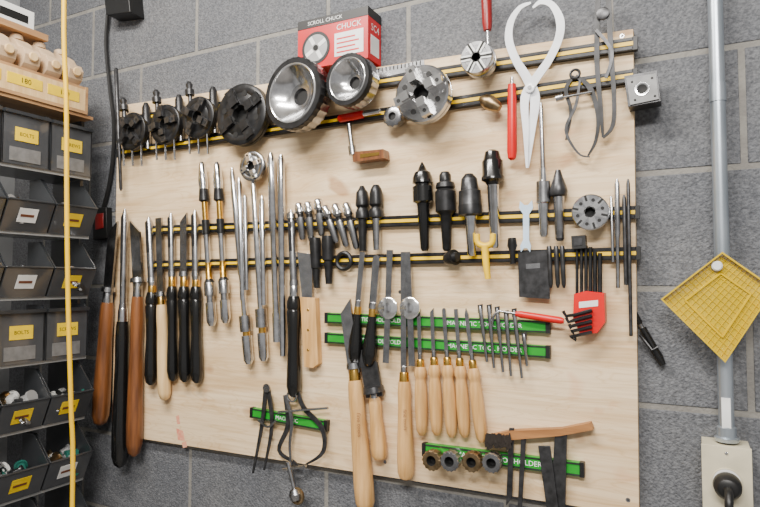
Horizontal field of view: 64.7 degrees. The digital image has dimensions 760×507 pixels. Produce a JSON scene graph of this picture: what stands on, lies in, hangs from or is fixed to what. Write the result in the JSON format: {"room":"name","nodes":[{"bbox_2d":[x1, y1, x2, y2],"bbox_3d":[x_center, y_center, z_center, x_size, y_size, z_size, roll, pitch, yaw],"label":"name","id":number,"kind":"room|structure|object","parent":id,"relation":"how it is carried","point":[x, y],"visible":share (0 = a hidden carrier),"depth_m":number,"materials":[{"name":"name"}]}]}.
{"room":"woodturning workshop","nodes":[
{"label":"woodturning workshop","id":0,"kind":"room"},
{"bbox_2d":[0,0,19,506],"bbox_3d":[-2.095,0.109,0.187,0.100,2.800,4.120,-1,-3,27],"label":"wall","id":1,"kind":"structure","parent":0,"point":[6,243],"depth_m":1.87,"materials":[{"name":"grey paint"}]},
{"bbox_2d":[5,0,759,506],"bbox_3d":[0.422,0.154,1.138,3.500,2.800,0.120,-1,-3,27],"label":"wall","id":2,"kind":"structure","parent":0,"point":[220,44],"depth_m":1.21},
{"bbox_2d":[93,207,111,239],"bbox_3d":[-0.784,-0.084,1.692,0.065,0.091,0.021,-1,-3,27],"label":"wall socket","id":3,"kind":"object","parent":2,"relation":"attached to","point":[102,224],"visible":0.74,"depth_m":1.68,"materials":[{"name":"black plastic"}]},
{"bbox_2d":[101,15,115,206],"bbox_3d":[-0.772,-0.461,1.703,0.068,0.764,0.010,-1,-3,27],"label":"power cord","id":4,"kind":"object","parent":2,"relation":"attached to","point":[109,182],"visible":0.92,"depth_m":1.69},
{"bbox_2d":[105,0,143,20],"bbox_3d":[-0.712,-0.692,1.667,0.110,0.085,0.049,-1,-3,27],"label":"power adapter","id":5,"kind":"object","parent":2,"relation":"attached to","point":[121,10],"depth_m":1.65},
{"bbox_2d":[113,29,639,506],"bbox_3d":[-0.136,0.028,1.353,1.323,0.905,0.020,-1,-3,27],"label":"plywood board","id":6,"kind":"object","parent":2,"relation":"attached to","point":[594,377],"visible":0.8,"depth_m":1.22,"materials":[{"name":"wood"}]},
{"bbox_2d":[92,221,118,425],"bbox_3d":[-0.738,0.188,1.618,0.075,0.548,0.046,-1,-3,27],"label":"chisel","id":7,"kind":"object","parent":6,"relation":"attached to","point":[101,397],"visible":1,"depth_m":1.60,"materials":[{"name":"wood"}]},
{"bbox_2d":[111,209,129,467],"bbox_3d":[-0.681,0.220,1.588,0.045,0.679,0.045,-1,-3,27],"label":"turning gouge","id":8,"kind":"object","parent":6,"relation":"attached to","point":[119,454],"visible":0.96,"depth_m":1.57,"materials":[{"name":"wood"}]},
{"bbox_2d":[126,221,145,456],"bbox_3d":[-0.638,0.218,1.567,0.045,0.612,0.045,1,-3,-18],"label":"chisel","id":9,"kind":"object","parent":6,"relation":"attached to","point":[135,390],"visible":1,"depth_m":1.55,"materials":[{"name":"wood"}]},
{"bbox_2d":[239,151,265,181],"bbox_3d":[-0.294,-0.203,1.412,0.070,0.070,0.040,-1,-3,27],"label":"lathe chuck","id":10,"kind":"object","parent":6,"relation":"attached to","point":[252,164],"visible":1,"depth_m":1.40,"materials":[{"name":"metal"}]},
{"bbox_2d":[249,406,329,431],"bbox_3d":[-0.207,0.373,1.355,0.213,0.032,0.013,-1,-3,27],"label":"rail","id":11,"kind":"object","parent":6,"relation":"attached to","point":[255,412],"visible":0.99,"depth_m":1.34,"materials":[{"name":"metal"}]},
{"bbox_2d":[252,384,276,472],"bbox_3d":[-0.263,0.401,1.369,0.071,0.208,0.008,-1,-3,27],"label":"divider","id":12,"kind":"object","parent":11,"relation":"attached to","point":[267,395],"visible":1,"depth_m":1.37,"materials":[{"name":"metal"}]},
{"bbox_2d":[277,391,328,483],"bbox_3d":[-0.172,0.413,1.318,0.139,0.223,0.012,-1,-3,27],"label":"caliper","id":13,"kind":"object","parent":11,"relation":"attached to","point":[288,411],"visible":0.96,"depth_m":1.33,"materials":[{"name":"metal"}]},
{"bbox_2d":[282,461,306,504],"bbox_3d":[-0.187,0.501,1.309,0.063,0.090,0.031,-1,-3,27],"label":"key","id":14,"kind":"object","parent":6,"relation":"attached to","point":[296,494],"visible":1,"depth_m":1.30,"materials":[{"name":"metal"}]},
{"bbox_2d":[298,6,380,72],"bbox_3d":[-0.091,-0.463,1.327,0.179,0.111,0.062,-1,-3,27],"label":"cardboard box","id":15,"kind":"object","parent":6,"relation":"on","point":[322,40],"visible":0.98,"depth_m":1.30,"materials":[{"name":"red cardboard"}]},
{"bbox_2d":[347,123,389,163],"bbox_3d":[-0.027,-0.238,1.278,0.092,0.085,0.031,-1,-3,27],"label":"key","id":16,"kind":"object","parent":6,"relation":"attached to","point":[370,156],"visible":1,"depth_m":1.27,"materials":[{"name":"wood"}]},
{"bbox_2d":[360,350,386,460],"bbox_3d":[-0.014,0.310,1.248,0.047,0.230,0.061,2,-3,-30],"label":"chisel","id":17,"kind":"object","parent":6,"relation":"attached to","point":[373,388],"visible":1,"depth_m":1.23,"materials":[{"name":"wood"}]},
{"bbox_2d":[116,68,637,157],"bbox_3d":[-0.135,-0.293,1.349,1.317,0.031,0.013,-1,-3,27],"label":"rail","id":18,"kind":"object","parent":6,"relation":"attached to","point":[554,87],"visible":0.33,"depth_m":1.19,"materials":[{"name":"black metal"}]},
{"bbox_2d":[337,108,380,122],"bbox_3d":[-0.046,-0.297,1.289,0.104,0.019,0.017,-1,-3,27],"label":"key","id":19,"kind":"object","parent":18,"relation":"attached to","point":[361,114],"visible":1,"depth_m":1.28,"materials":[{"name":"metal"}]},
{"bbox_2d":[383,105,405,127],"bbox_3d":[0.033,-0.281,1.244,0.045,0.045,0.035,-1,-3,27],"label":"collet","id":20,"kind":"object","parent":18,"relation":"attached to","point":[392,117],"visible":0.85,"depth_m":1.23,"materials":[{"name":"metal"}]},
{"bbox_2d":[393,65,452,124],"bbox_3d":[0.089,-0.313,1.190,0.113,0.113,0.092,-1,-3,27],"label":"lathe chuck","id":21,"kind":"object","parent":18,"relation":"attached to","point":[424,94],"visible":1,"depth_m":1.16,"materials":[{"name":"metal"}]},
{"bbox_2d":[507,77,516,159],"bbox_3d":[0.248,-0.254,1.129,0.019,0.158,0.018,-1,-3,27],"label":"handle","id":22,"kind":"object","parent":18,"relation":"attached to","point":[511,100],"visible":1,"depth_m":1.12,"materials":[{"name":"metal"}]},
{"bbox_2d":[555,68,599,157],"bbox_3d":[0.354,-0.253,1.077,0.076,0.165,0.013,-1,-3,27],"label":"caliper","id":23,"kind":"object","parent":18,"relation":"hanging from","point":[560,97],"visible":1,"depth_m":1.08,"materials":[{"name":"metal"}]},
{"bbox_2d":[624,70,661,111],"bbox_3d":[0.451,-0.279,1.030,0.057,0.057,0.038,-1,-3,27],"label":"block","id":24,"kind":"object","parent":18,"relation":"attached to","point":[642,89],"visible":1,"depth_m":1.02,"materials":[{"name":"grey metal"}]},
{"bbox_2d":[120,36,637,117],"bbox_3d":[-0.132,-0.365,1.351,1.313,0.047,0.013,-1,-3,27],"label":"rail","id":25,"kind":"object","parent":6,"relation":"attached to","point":[625,45],"visible":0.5,"depth_m":1.12,"materials":[{"name":"black metal"}]},
{"bbox_2d":[114,68,122,190],"bbox_3d":[-0.710,-0.338,1.628,0.039,0.341,0.014,-1,-3,27],"label":"rod","id":26,"kind":"object","parent":25,"relation":"attached to","point":[116,77],"visible":0.77,"depth_m":1.62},
{"bbox_2d":[117,97,149,165],"bbox_3d":[-0.650,-0.323,1.592,0.101,0.192,0.056,-1,-3,27],"label":"lathe chuck","id":27,"kind":"object","parent":25,"relation":"attached to","point":[133,129],"visible":0.99,"depth_m":1.57,"materials":[{"name":"metal"}]},
{"bbox_2d":[148,89,182,159],"bbox_3d":[-0.543,-0.329,1.537,0.102,0.190,0.056,-1,-3,27],"label":"lathe chuck","id":28,"kind":"object","parent":25,"relation":"attached to","point":[165,127],"visible":1,"depth_m":1.52,"materials":[{"name":"metal"}]},
{"bbox_2d":[181,81,217,153],"bbox_3d":[-0.443,-0.336,1.486,0.103,0.189,0.056,-1,-3,27],"label":"lathe chuck","id":29,"kind":"object","parent":25,"relation":"attached to","point":[199,118],"visible":0.99,"depth_m":1.47,"materials":[{"name":"metal"}]},
{"bbox_2d":[217,83,269,146],"bbox_3d":[-0.318,-0.325,1.419,0.145,0.145,0.059,-1,-3,27],"label":"lathe chuck","id":30,"kind":"object","parent":25,"relation":"attached to","point":[243,119],"visible":0.96,"depth_m":1.40,"materials":[{"name":"metal"}]},
{"bbox_2d":[265,56,331,132],"bbox_3d":[-0.168,-0.344,1.324,0.159,0.159,0.085,-2,-3,33],"label":"lathe chuck","id":31,"kind":"object","parent":25,"relation":"attached to","point":[297,100],"visible":1,"depth_m":1.30,"materials":[{"name":"metal"}]},
{"bbox_2d":[326,52,379,109],"bbox_3d":[-0.048,-0.358,1.266,0.111,0.111,0.079,-2,-3,33],"label":"lathe chuck","id":32,"kind":"object","parent":25,"relation":"attached to","point":[352,82],"visible":1,"depth_m":1.25,"materials":[{"name":"metal"}]},
{"bbox_2d":[377,60,424,77],"bbox_3d":[0.040,-0.385,1.255,0.118,0.022,0.001,-1,-3,27],"label":"ruler","id":33,"kind":"object","parent":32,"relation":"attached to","point":[395,69],"visible":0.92,"depth_m":1.26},
{"bbox_2d":[460,41,496,78],"bbox_3d":[0.194,-0.367,1.152,0.064,0.064,0.067,-1,-3,27],"label":"collet chuck","id":34,"kind":"object","parent":25,"relation":"attached to","point":[478,59],"visible":1,"depth_m":1.12,"materials":[{"name":"metal"}]},
{"bbox_2d":[481,0,491,44],"bbox_3d":[0.206,-0.457,1.160,0.022,0.123,0.021,-1,-3,27],"label":"screwdriver","id":35,"kind":"object","parent":34,"relation":"on","point":[486,5],"visible":0.87,"depth_m":1.15,"materials":[{"name":"metal"}]},
{"bbox_2d":[505,0,564,167],"bbox_3d":[0.287,-0.317,1.116,0.112,0.315,0.012,-1,-3,27],"label":"caliper","id":36,"kind":"object","parent":25,"relation":"attached to","point":[530,91],"visible":1,"depth_m":1.12,"materials":[{"name":"white paint"}]},
{"bbox_2d":[594,0,616,138],"bbox_3d":[0.396,-0.335,1.058,0.036,0.266,0.013,-1,-3,27],"label":"caliper","id":37,"kind":"object","parent":25,"relation":"attached to","point":[602,13],"visible":1,"depth_m":1.06,"materials":[{"name":"metal"}]},
{"bbox_2d":[153,205,639,234],"bbox_3d":[-0.075,-0.066,1.308,1.180,0.038,0.013,-1,-3,27],"label":"rail","id":38,"kind":"object","parent":6,"relation":"attached to","point":[504,216],"visible":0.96,"depth_m":1.21,"materials":[{"name":"black metal"}]},
{"bbox_2d":[144,217,156,384],"bbox_3d":[-0.593,0.121,1.554,0.043,0.434,0.034,-1,-3,27],"label":"turning gouge","id":39,"kind":"object","parent":38,"relation":"attached to","point":[150,365],"visible":0.93,"depth_m":1.54,"materials":[{"name":"wood"}]},
{"bbox_2d":[155,218,170,399],"bbox_3d":[-0.556,0.139,1.534,0.057,0.464,0.033,-1,-3,27],"label":"chisel","id":40,"kind":"object","parent":38,"relation":"attached to","point":[164,384],"visible":0.94,"depth_m":1.52,"materials":[{"name":"wood"}]},
{"bbox_2d":[166,213,177,380],"bbox_3d":[-0.525,0.108,1.521,0.039,0.425,0.030,-1,-3,27],"label":"turning gouge","id":41,"kind":"object","parent":38,"relation":"attached to","point":[172,292],"visible":0.98,"depth_m":1.51,"materials":[{"name":"wood"}]},
{"bbox_2d":[178,213,190,381],"bbox_3d":[-0.487,0.108,1.500,0.038,0.422,0.033,-1,-3,27],"label":"chisel","id":42,"kind":"object","parent":38,"relation":"attached to","point":[184,349],"visible":0.93,"depth_m":1.49,"materials":[{"name":"wood"}]},
{"bbox_2d":[190,210,203,382],"bbox_3d":[-0.452,0.104,1.483,0.039,0.427,0.032,-1,-3,27],"label":"turning gouge","id":43,"kind":"object","parent":38,"relation":"attached to","point":[196,302],"visible":1,"depth_m":1.47,"materials":[{"name":"wood"}]},
{"bbox_2d":[198,162,216,325],"bbox_3d":[-0.422,-0.026,1.469,0.058,0.405,0.026,-1,-3,27],"label":"bowl gouge","id":44,"kind":"object","parent":38,"relation":"attached to","point":[209,283],"visible":1,"depth_m":1.46,"materials":[{"name":"metal"}]},
{"bbox_2d":[213,162,230,322],"bbox_3d":[-0.381,-0.029,1.448,0.054,0.392,0.026,-1,-3,27],"label":"bowl gouge","id":45,"kind":"object","parent":38,"relation":"attached to","point":[223,282],"visible":1,"depth_m":1.44,"materials":[{"name":"metal"}]},
{"bbox_2d":[236,178,245,299],"bbox_3d":[-0.330,-0.035,1.424,0.030,0.291,0.014,-1,-3,27],"label":"spindle gouge","id":46,"kind":"object","parent":38,"relation":"attached to","point":[239,193],"visible":1,"depth_m":1.42,"materials":[{"name":"metal"}]},
{"bbox_2d":[230,168,253,363],"bbox_3d":[-0.328,0.026,1.420,0.073,0.466,0.028,-1,-3,27],"label":"bowl gouge","id":47,"kind":"object","parent":38,"relation":"attached to","point":[245,323],"visible":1,"depth_m":1.40,"materials":[{"name":"metal"}]},
{"bbox_2d":[243,195,249,289],"bbox_3d":[-0.316,-0.026,1.416,0.020,0.225,0.012,-1,-3,27],"label":"shaft","id":48,"kind":"object","parent":38,"relation":"attached to","point":[245,199],"visible":1,"depth_m":1.41,"materials":[{"name":"metal"}]},
{"bbox_2d":[250,181,268,360],"bbox_3d":[-0.281,0.035,1.395,0.054,0.427,0.027,-1,-3,27],"label":"bowl gouge","id":49,"kind":"object","parent":38,"relation":"attached to","point":[261,319],"visible":0.95,"depth_m":1.39,"materials":[{"name":"metal"}]},
{"bbox_2d":[259,196,266,304],"bbox_3d":[-0.271,-0.008,1.392,0.022,0.254,0.014,-1,-3,27],"label":"spindle gouge","id":50,"kind":"object","parent":38,"relation":"attached to","point":[261,201],"visible":1,"depth_m":1.39,"materials":[{"name":"metal"}]},
{"bbox_2d":[267,153,278,341],"bbox_3d":[-0.243,-0.016,1.378,0.039,0.436,0.020,-1,-3,27],"label":"shaft","id":51,"kind":"object","parent":38,"relation":"attached to","point":[272,196],"depth_m":1.37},
{"bbox_2d":[278,155,285,355],"bbox_3d":[-0.224,0.002,1.367,0.025,0.459,0.018,-1,-3,27],"label":"shaft","id":52,"kind":"object","parent":38,"relation":"attached to","point":[281,162],"depth_m":1.36,"materials":[{"name":"metal"}]},
{"bbox_2d":[286,210,301,396],"bbox_3d":[-0.193,0.110,1.347,0.036,0.419,0.034,-1,-3,27],"label":"turning gouge","id":53,"kind":"object","parent":38,"relation":"attached to","point":[293,381],"visible":1,"depth_m":1.33,"materials":[{"name":"wood"}]},
{"bbox_2d":[304,201,314,239],"bbox_3d":[-0.157,-0.070,1.338,0.028,0.091,0.022,-1,-3,27],"label":"collet arbor","id":54,"kind":"object","parent":38,"relation":"attached to","point":[308,206],"visible":0.97,"depth_m":1.33,"materials":[{"name":"metal"}]},
{"bbox_2d":[321,205,339,243],"bbox_3d":[-0.108,-0.064,1.313,0.044,0.086,0.022,-1,-3,27],"label":"collet arbor","id":55,"kind":"object","parent":38,"relation":"attached to","point":[327,213],"visible":1,"depth_m":1.30,"materials":[{"name":"metal"}]},
{"bbox_2d":[331,203,349,247],"bbox_3d":[-0.086,-0.061,1.301,0.044,0.098,0.022,-1,-3,27],"label":"collet arbor","id":56,"kind":"object","parent":38,"relation":"attached to","point":[336,209],"visible":1,"depth_m":1.29,"materials":[{"name":"metal"}]},
{"bbox_2d":[342,202,358,249],"bbox_3d":[-0.062,-0.060,1.289,0.041,0.103,0.021,-1,-3,27],"label":"collet arbor","id":57,"kind":"object","parent":38,"relation":"attached to","point":[347,208],"visible":1,"depth_m":1.28,"materials":[{"name":"metal"}]},
{"bbox_2d":[355,186,368,250],"bbox_3d":[-0.037,-0.075,1.277,0.030,0.139,0.030,-1,-3,27],"label":"drive center","id":58,"kind":"object","parent":38,"relation":"attached to","point":[362,199],"visible":0.98,"depth_m":1.27,"materials":[{"name":"metal"}]},
{"bbox_2d":[369,184,383,249],"bbox_3d":[-0.007,-0.076,1.261,0.032,0.138,0.031,-1,-3,27],"label":"drive center","id":59,"kind":"object","parent":38,"relation":"attached to","point":[376,212],"visible":1,"depth_m":1.25,"materials":[{"name":"metal"}]},
{"bbox_2d":[412,162,433,250],"bbox_3d":[0.087,-0.095,1.208,0.044,0.180,0.042,-1,-3,27],"label":"live center","id":60,"kind":"object","parent":38,"relation":"hanging from","point":[423,194],"visible":1,"depth_m":1.19,"materials":[{"name":"metal"}]},
{"bbox_2d":[435,171,456,250],"bbox_3d":[0.130,-0.083,1.185,0.042,0.157,0.041,-1,-3,27],"label":"live center","id":61,"kind":"object","parent":38,"relation":"hanging from","point":[445,194],"visible":0.99,"depth_m":1.17,"materials":[{"name":"metal"}]},
{"bbox_2d":[458,173,482,255],"bbox_3d":[0.175,-0.075,1.159,0.047,0.160,0.046,-1,-3,27],"label":"live center","id":62,"kind":"object","parent":38,"relation":"attached to","point":[470,203],"visible":0.99,"depth_m":1.15,"materials":[{"name":"metal"}]},
{"bbox_2d":[481,149,504,247],"bbox_3d":[0.215,-0.104,1.141,0.044,0.188,0.043,-1,-3,27],"label":"drill chuck","id":63,"kind":"object","parent":38,"relation":"hanging from","point":[492,163],"visible":1,"depth_m":1.13,"materials":[{"name":"metal"}]},
{"bbox_2d":[519,201,532,251],"bbox_3d":[0.273,-0.051,1.117,0.026,0.096,0.003,-1,-3,27],"label":"wrench","id":64,"kind":"object","parent":38,"relation":"hanging from","point":[525,209],"visible":1,"depth_m":1.12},
{"bbox_2d":[536,167,550,236],"bbox_3d":[0.300,-0.094,1.103,0.026,0.128,0.026,-1,-3,27],"label":"taper","id":65,"kind":"object","parent":38,"relation":"attached to","point":[543,198],"visible":1,"depth_m":1.09,"materials":[{"name":"metal"}]},
{"bbox_2d":[539,103,545,167],"bbox_3d":[0.299,-0.218,1.107,0.011,0.122,0.009,-1,-3,27],"label":"bit","id":66,"kind":"object","parent":65,"relation":"attached to","point":[541,112],"visible":1,"depth_m":1.10,"materials":[{"name":"metal"}]},
{"bbox_2d":[549,170,567,240],"bbox_3d":[0.325,-0.087,1.090,0.033,0.130,0.032,-1,-3,27],"label":"taper","id":67,"kind":"object","parent":38,"relation":"attached to","point":[558,191],"visible":1,"depth_m":1.08,"materials":[{"name":"metal"}]},
{"bbox_2d":[572,194,609,230],"bbox_3d":[0.373,-0.071,1.059,0.063,0.063,0.042,-1,-3,27],"label":"lathe faceplate","id":68,"kind":"object","parent":38,"relation":"attached to","point":[590,212],"visible":1,"depth_m":1.04,"materials":[{"name":"metal"}]},
{"bbox_2d":[614,179,619,287],"bbox_3d":[0.412,-0.035,1.040,0.010,0.190,0.010,-1,-3,27],"label":"bit","id":69,"kind":"object","parent":38,"relation":"attached to","point":[617,184],"visible":1,"depth_m":1.04,"materials":[{"name":"metal"}]},
{"bbox_2d":[626,179,632,335],"bbox_3d":[0.428,0.006,1.030,0.006,0.270,0.006,-1,-3,27],"label":"bit","id":70,"kind":"object","parent":38,"relation":"attached to","point":[628,181],"visible":1,"depth_m":1.03,"materials":[{"name":"metal"}]},
{"bbox_2d":[155,246,640,268],"bbox_3d":[-0.074,0.015,1.303,1.178,0.028,0.013,-1,-3,27],"label":"rail","id":71,"kind":"object","parent":6,"relation":"attached to","point":[494,256],"visible":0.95,"depth_m":1.20,"materials":[{"name":"black metal"}]},
{"bbox_2d":[297,252,321,367],"bbox_3d":[-0.158,0.124,1.338,0.059,0.256,0.018,-1,-3,27],"label":"knife","id":72,"kind":"object","parent":71,"relation":"hanging from","point":[310,307],"visible":1,"depth_m":1.33,"materials":[{"name":"wood"}]},
{"bbox_2d":[309,237,320,287],"bbox_3d":[-0.143,0.021,1.327,0.027,0.112,0.026,-1,-3,27],"label":"reducing sleeve","id":73,"kind":"object","parent":71,"relation":"attached to","point":[314,243],"visible":1,"depth_m":1.32,"materials":[{"name":"metal"}]},
{"bbox_2d":[322,235,334,283],"bbox_3d":[-0.114,0.014,1.312,0.028,0.106,0.028,-1,-3,27],"label":"reducing sleeve","id":74,"kind":"object","parent":71,"relation":"attached to","point":[328,246],"visible":0.97,"depth_m":1.30,"materials":[{"name":"metal"}]},
{"bbox_2d":[348,252,365,361],"bbox_3d":[-0.048,0.115,1.273,0.040,0.238,0.032,-1,-3,27],"label":"chisel","id":75,"kind":"object","parent":71,"relation":"attached to","point":[355,347],"visible":0.95,"depth_m":1.26,"materials":[{"name":"metal"}]},
{"bbox_2d":[362,255,380,366],"bbox_3d":[-0.018,0.120,1.257,0.041,0.234,0.034,-1,-3,27],"label":"chisel","id":76,"kind":"object","parent":71,"relation":"attached to","point":[370,343],"visible":1,"depth_m":1.25,"materials":[{"name":"metal"}]},
{"bbox_2d":[378,250,397,362],"bbox_3d":[0.016,0.109,1.232,0.045,0.233,0.010,-1,-3,27],"label":"caliper","id":77,"kind":"object","parent":71,"relation":"attached to","point":[387,306],"visible":1,"depth_m":1.23,"materials":[{"name":"metal"}]},
{"bbox_2d":[397,252,413,480],"bbox_3d":[0.051,0.226,1.215,0.034,0.458,0.036,-1,-3,27],"label":"tool","id":78,"kind":"object","parent":71,"relation":"attached to","point":[405,449],"visible":1,"depth_m":1.20,"materials":[{"name":"wood"}]},
{"bbox_2d":[399,252,419,365],"bbox_3d":[0.060,0.111,1.210,0.044,0.230,0.010,-1,-3,27],"label":"caliper","id":79,"kind":"object","parent":71,"relation":"attached to","point":[409,307],"visible":1,"depth_m":1.21,"materials":[{"name":"metal"}]},
{"bbox_2d":[474,234,495,278],"bbox_3d":[0.199,0.006,1.136,0.043,0.087,0.014,-1,-3,27],"label":"wrench","id":80,"kind":"object","parent":71,"relation":"attached to","point":[484,247],"visible":1,"depth_m":1.13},
{"bbox_2d":[518,250,549,298],"bbox_3d":[0.284,0.039,1.107,0.058,0.089,0.002,-1,-3,27],"label":"scraper","id":81,"kind":"object","parent":71,"relation":"attached to","point":[532,266],"visible":1,"depth_m":1.11,"materials":[{"name":"metal"}]},
{"bbox_2d":[562,246,606,341],"bbox_3d":[0.361,0.066,1.063,0.072,0.180,0.034,-1,-3,27],"label":"key","id":82,"kind":"object","parent":71,"relation":"attached to","point":[589,314],"visible":1,"depth_m":1.05,"materials":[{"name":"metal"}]},
{"bbox_2d":[622,195,627,284],"bbox_3d":[0.422,-0.024,1.034,0.007,0.156,0.007,-1,-3,27],"label":"bit","id":83,"kind":"object","parent":71,"relation":"attached to","point":[624,212],"visible":1,"depth_m":1.03,"materials":[{"name":"metal"}]},
{"bbox_2d":[324,312,550,333],"bbox_3d":[0.096,0.138,1.209,0.486,0.027,0.013,-1,-3,27],"label":"rail","id":84,"kind":"object","parent":6,"relation":"attached to","point":[535,326],"visible":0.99,"depth_m":1.17,"materials":[{"name":"metal"}]},
{"bbox_2d":[341,299,374,506],"bbox_3d":[-0.048,0.316,1.258,0.079,0.438,0.042,-1,-3,27],"label":"roughing gouge","id":85,"kind":"object","parent":84,"relation":"attached to","point":[363,481],"visible":0.99,"depth_m":1.24,"materials":[{"name":"wood"}]},
{"bbox_2d":[414,309,427,435],"bbox_3d":[0.082,0.236,1.202,0.027,0.252,0.026,-1,-3,27],"label":"chisel","id":86,"kind":"object","parent":84,"relation":"attached to","point":[420,373],"visible":1,"depth_m":1.19,"materials":[{"name":"wood"}]},
{"bbox_2d":[428,308,441,435],"bbox_3d":[0.109,0.233,1.188,0.028,0.249,0.026,-1,-3,27],"label":"chisel","id":87,"kind":"object","parent":84,"relation":"attached to","point":[434,371],"visible":1,"depth_m":1.18,"materials":[{"name":"wood"}]},
{"bbox_2d":[442,308,456,437],"bbox_3d":[0.136,0.232,1.174,0.030,0.250,0.026,-1,-3,27],"label":"chisel","id":88,"kind":"object","parent":84,"relation":"attached to","point":[449,394],"visible":1,"depth_m":1.16,"materials":[{"name":"wood"}]},
{"bbox_2d":[454,309,469,437],"bbox_3d":[0.159,0.231,1.162,0.030,0.246,0.025,-1,-3,27],"label":"chisel","id":89,"kind":"object","parent":84,"relation":"attached to","point":[460,372],"visible":1,"depth_m":1.15,"materials":[{"name":"wood"}]},
{"bbox_2d":[465,308,486,442],"bbox_3d":[0.183,0.232,1.149,0.041,0.253,0.025,-1,-3,27],"label":"chisel","id":90,"kind":"object","parent":84,"relation":"attached to","point":[476,396],"visible":1,"depth_m":1.14,"materials":[{"name":"wood"}]},
{"bbox_2d":[491,310,564,324],"bbox_3d":[0.270,0.119,1.105,0.135,0.029,0.013,-1,-3,27],"label":"tool","id":91,"kind":"object","parent":84,"relation":"attached to","point":[521,314],"visible":1,"depth_m":1.09,"materials":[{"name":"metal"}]},
{"bbox_2d":[324,332,550,358],"bbox_3d":[0.096,0.182,1.207,0.485,0.029,0.013,-1,-3,27],"label":"rail","id":92,"kind":"object","parent":6,"relation":"attached to","point":[541,351],"visible":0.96,"depth_m":1.17,"materials":[{"name":"metal"}]},
{"bbox_2d":[422,428,584,506],"bbox_3d":[0.223,0.403,1.129,0.310,0.159,0.017,-1,-3,27],"label":"rail","id":93,"kind":"object","parent":6,"relation":"attached to","point":[532,462],"depth_m":1.11,"materials":[{"name":"metal"}]},
{"bbox_2d":[422,448,442,470],"bbox_3d":[0.106,0.398,1.163,0.040,0.039,0.035,-1,-3,27],"label":"cutter","id":94,"kind":"object","parent":93,"relation":"hanging from","point":[431,458],"visible":0.88,"depth_m":1.15,"materials":[{"name":"brown metal"}]},
{"bbox_2d":[440,449,461,471],"bbox_3d":[0.138,0.393,1.147,0.040,0.039,0.035,-1,-3,27],"label":"cutter","id":95,"kind":"object","parent":93,"relation":"hanging from","point":[450,460],"visible":1,"depth_m":1.13,"materials":[{"name":"metal"}]},
{"bbox_2d":[462,450,482,472],"bbox_3d":[0.177,0.388,1.127,0.039,0.038,0.035,-1,-3,27],"label":"cutter","id":96,"kind":"object","parent":93,"relation":"hanging from","point":[472,459],"visible":0.94,"depth_m":1.11,"materials":[{"name":"brown metal"}]},
{"bbox_2d":[481,451,503,473],"bbox_3d":[0.210,0.384,1.110,0.038,0.037,0.035,-1,-3,27],"label":"cutter","id":97,"kind":"object","parent":93,"relation":"hanging from","point":[492,461],"visible":1,"depth_m":1.10,"materials":[{"name":"metal"}]},
{"bbox_2d":[538,446,558,506],"bbox_3d":[0.303,0.410,1.075,0.037,0.131,0.004,-1,-3,27],"label":"file","id":98,"kind":"object","parent":93,"relation":"attached to","point":[545,455],"visible":1,"depth_m":1.07,"materials":[{"name":"metal"}]},
{"bbox_2d":[553,435,566,506],"bbox_3d":[0.319,0.398,1.073,0.033,0.159,0.004,-1,-3,27],"label":"file","id":99,"kind":"object","parent":93,"relation":"hanging from","point":[560,442],"visible":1,"depth_m":1.07,"materials":[{"name":"metal"}]},
{"bbox_2d":[485,421,593,450],"bbox_3d":[0.287,0.332,1.093,0.193,0.068,0.026,-1,-3,27],"label":"brush","id":100,"kind":"object","parent":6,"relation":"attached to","point":[501,439],"visible":1,"depth_m":1.10,"materials":[{"name":"brown wood"}]},
{"bbox_2d":[637,312,665,365],"bbox_3d":[0.454,0.127,1.038,0.071,0.132,0.022,-1,-3,27],"label":"pen","id":101,"kind":"object","parent":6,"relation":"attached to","point":[646,337],"visible":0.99,"depth_m":1.03,"materials":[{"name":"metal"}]},
{"bbox_2d":[707,0,739,443],"bbox_3d":[0.555,-0.476,0.997,0.036,1.555,0.036,-1,-3,27],"label":"conduit","id":102,"kind":"object","parent":2,"relation":"attached to","point":[726,429],"visible":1,"depth_m":0.97,"materials":[{"name":"metal"}]},
{"bbox_2d":[661,252,759,362],"bbox_3d":[0.533,0.085,0.953,0.158,0.174,0.012,-1,-3,27],"label":"plastic tray","id":103,"kind":"object","parent":102,"relation":"attached to","point":[720,301],"visible":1,"depth_m":0.95,"materials":[{"name":"plastic"}]},
{"bbox_2d":[701,436,752,506],"bbox_3d":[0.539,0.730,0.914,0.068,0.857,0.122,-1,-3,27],"label":"outlet box","id":104,"kind":"object","parent":2,"relation":"attached to","point":[727,477],"visible":1,"depth_m":0.93,"materials":[{"name":"beige plastic"}]},
{"bbox_3d":[-0.496,-1.378,-0.569,3.500,0.100,4.120,-1,-3,27],"label":"ceiling","id":105,"kind":"structure","parent":0,"visible":0},
{"bbox_2d":[61,0,74,506],"bbox_3d":[-0.718,0.160,1.373,0.011,2.770,0.064,-1,-3,27],"label":"extension cord","id":106,"kind":"object","parent":105,"relation":"hanging from","point":[63,2],"visible":1,"depth_m":1.38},
{"bbox_3d":[-0.496,1.518,-0.706,3.500,0.100,4.120,-1,-3,27],"label":"floor","id":107,"kind":"structure","parent":0,"visible":0},
{"bbox_2d":[0,92,97,506],"bbox_3d":[-0.986,0.590,1.260,0.198,1.940,0.734,-1,-3,27],"label":"storage bins","id":108,"kind":"object","parent":107,"relation":"on","point":[31,132],"visible":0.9,"depth_m":1.47,"materials":[{"name":"black plastic"}]},
{"bbox_2d":[0,33,87,114],"bbox_3d":[-0.978,-0.464,1.351,0.164,0.173,0.614,-1,-3,27],"label":"rack","id":109,"kind":"object","parent":108,"relation":"on","point":[34,73],"visible":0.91,"depth_m":1.47,"materials":[{"name":"beige wood"}]},
{"bbox_2d":[0,0,47,45],"bbox_3d":[-0.955,-0.578,1.422,0.085,0.062,0.300,-1,-3,27],"label":"carton","id":110,"kind":"object","parent":109,"relation":"on","point":[13,18],"visible":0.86,"depth_m":1.48,"materials":[{"name":"white cardboard"}]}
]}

